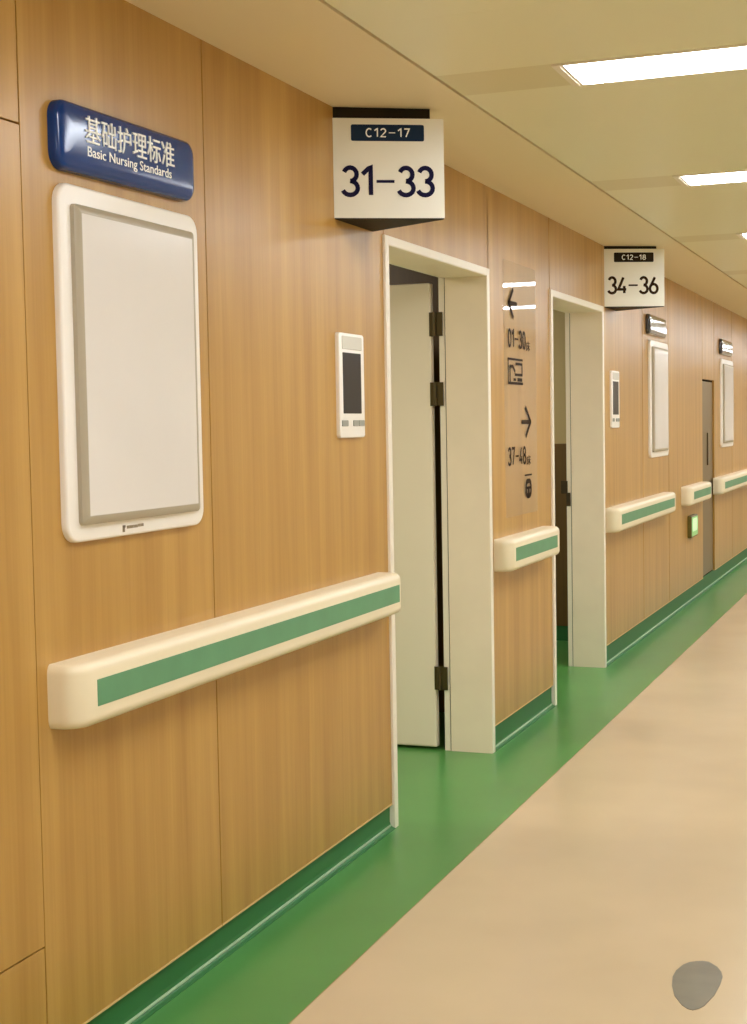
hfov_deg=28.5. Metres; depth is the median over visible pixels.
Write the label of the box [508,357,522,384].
pictogram
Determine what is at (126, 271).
notice board
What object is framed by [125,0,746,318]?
ceiling
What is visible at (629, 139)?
ceiling
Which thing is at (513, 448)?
plate
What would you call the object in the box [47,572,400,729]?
handrail
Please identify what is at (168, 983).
baseboard
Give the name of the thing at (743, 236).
recessed light
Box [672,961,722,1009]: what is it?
floor sticker
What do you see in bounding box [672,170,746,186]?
recessed light
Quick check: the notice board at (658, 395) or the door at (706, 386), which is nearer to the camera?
the notice board at (658, 395)
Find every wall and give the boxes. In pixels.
[0,0,746,1023]
[389,264,444,711]
[553,310,567,640]
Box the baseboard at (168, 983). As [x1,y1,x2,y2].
[87,548,746,1023]
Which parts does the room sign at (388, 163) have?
code plate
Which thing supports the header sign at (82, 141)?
attached to the wall at (128, 840)
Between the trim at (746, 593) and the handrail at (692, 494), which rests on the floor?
the trim at (746, 593)
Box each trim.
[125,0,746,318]
[288,593,746,1023]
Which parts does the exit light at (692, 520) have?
green panel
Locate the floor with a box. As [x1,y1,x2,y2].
[141,560,746,1023]
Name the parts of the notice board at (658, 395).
white panel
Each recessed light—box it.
[551,43,746,86]
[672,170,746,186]
[736,232,746,239]
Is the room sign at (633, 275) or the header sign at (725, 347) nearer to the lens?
the room sign at (633, 275)
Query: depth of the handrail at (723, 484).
13.38 m
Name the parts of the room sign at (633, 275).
code plate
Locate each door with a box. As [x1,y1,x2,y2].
[382,234,495,827]
[549,289,606,705]
[702,381,712,575]
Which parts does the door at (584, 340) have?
strike plate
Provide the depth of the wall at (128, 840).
4.12 m
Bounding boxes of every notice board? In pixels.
[52,183,202,542]
[648,340,668,457]
[720,359,733,446]
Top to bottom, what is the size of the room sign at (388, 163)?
0.360 m
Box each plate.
[508,288,516,317]
[508,328,529,350]
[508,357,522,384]
[508,446,530,465]
[522,407,530,437]
[525,474,531,497]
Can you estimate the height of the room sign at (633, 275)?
0.358 m
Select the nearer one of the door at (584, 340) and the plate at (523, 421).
the plate at (523, 421)
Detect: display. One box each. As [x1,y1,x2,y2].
[335,332,364,437]
[609,370,619,427]
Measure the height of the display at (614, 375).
0.344 m
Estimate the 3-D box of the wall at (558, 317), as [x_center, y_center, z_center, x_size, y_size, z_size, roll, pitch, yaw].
[-0.249,-0.451,10.349,3.799,2.600,0.120,0,4,21]
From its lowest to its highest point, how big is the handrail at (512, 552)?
0.144 m
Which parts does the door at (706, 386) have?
handle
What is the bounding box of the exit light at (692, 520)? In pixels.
[687,514,697,537]
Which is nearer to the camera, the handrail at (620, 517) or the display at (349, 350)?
the display at (349, 350)
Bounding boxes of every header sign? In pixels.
[47,99,193,201]
[645,314,665,337]
[719,339,731,356]
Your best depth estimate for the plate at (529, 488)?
7.04 m
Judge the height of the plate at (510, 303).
0.133 m
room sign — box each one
[332,107,444,231]
[604,246,664,310]
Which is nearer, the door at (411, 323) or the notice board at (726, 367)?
the door at (411, 323)
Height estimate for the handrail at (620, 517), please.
0.144 m
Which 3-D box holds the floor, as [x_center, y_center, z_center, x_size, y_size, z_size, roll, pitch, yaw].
[2.034,0.731,12.140,6.800,0.050,30.000,0,4,21]
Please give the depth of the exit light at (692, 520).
11.62 m
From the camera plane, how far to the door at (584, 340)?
8.65 m
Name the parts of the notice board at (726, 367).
white panel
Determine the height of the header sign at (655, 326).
0.137 m
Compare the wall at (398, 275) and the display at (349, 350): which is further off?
the wall at (398, 275)
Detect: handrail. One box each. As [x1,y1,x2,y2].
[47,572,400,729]
[494,526,559,571]
[605,492,675,532]
[681,482,710,505]
[713,469,746,494]
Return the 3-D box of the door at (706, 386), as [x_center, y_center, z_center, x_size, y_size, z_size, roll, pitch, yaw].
[2.853,-0.295,12.704,0.069,1.653,0.692,0,4,21]
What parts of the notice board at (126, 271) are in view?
white panel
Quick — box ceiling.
[324,0,746,287]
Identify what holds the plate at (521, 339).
attached to the wall at (128, 840)
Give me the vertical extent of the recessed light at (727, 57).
0.012 m
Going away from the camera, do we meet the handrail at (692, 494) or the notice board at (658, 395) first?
the notice board at (658, 395)
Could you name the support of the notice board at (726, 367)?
attached to the wall at (128, 840)

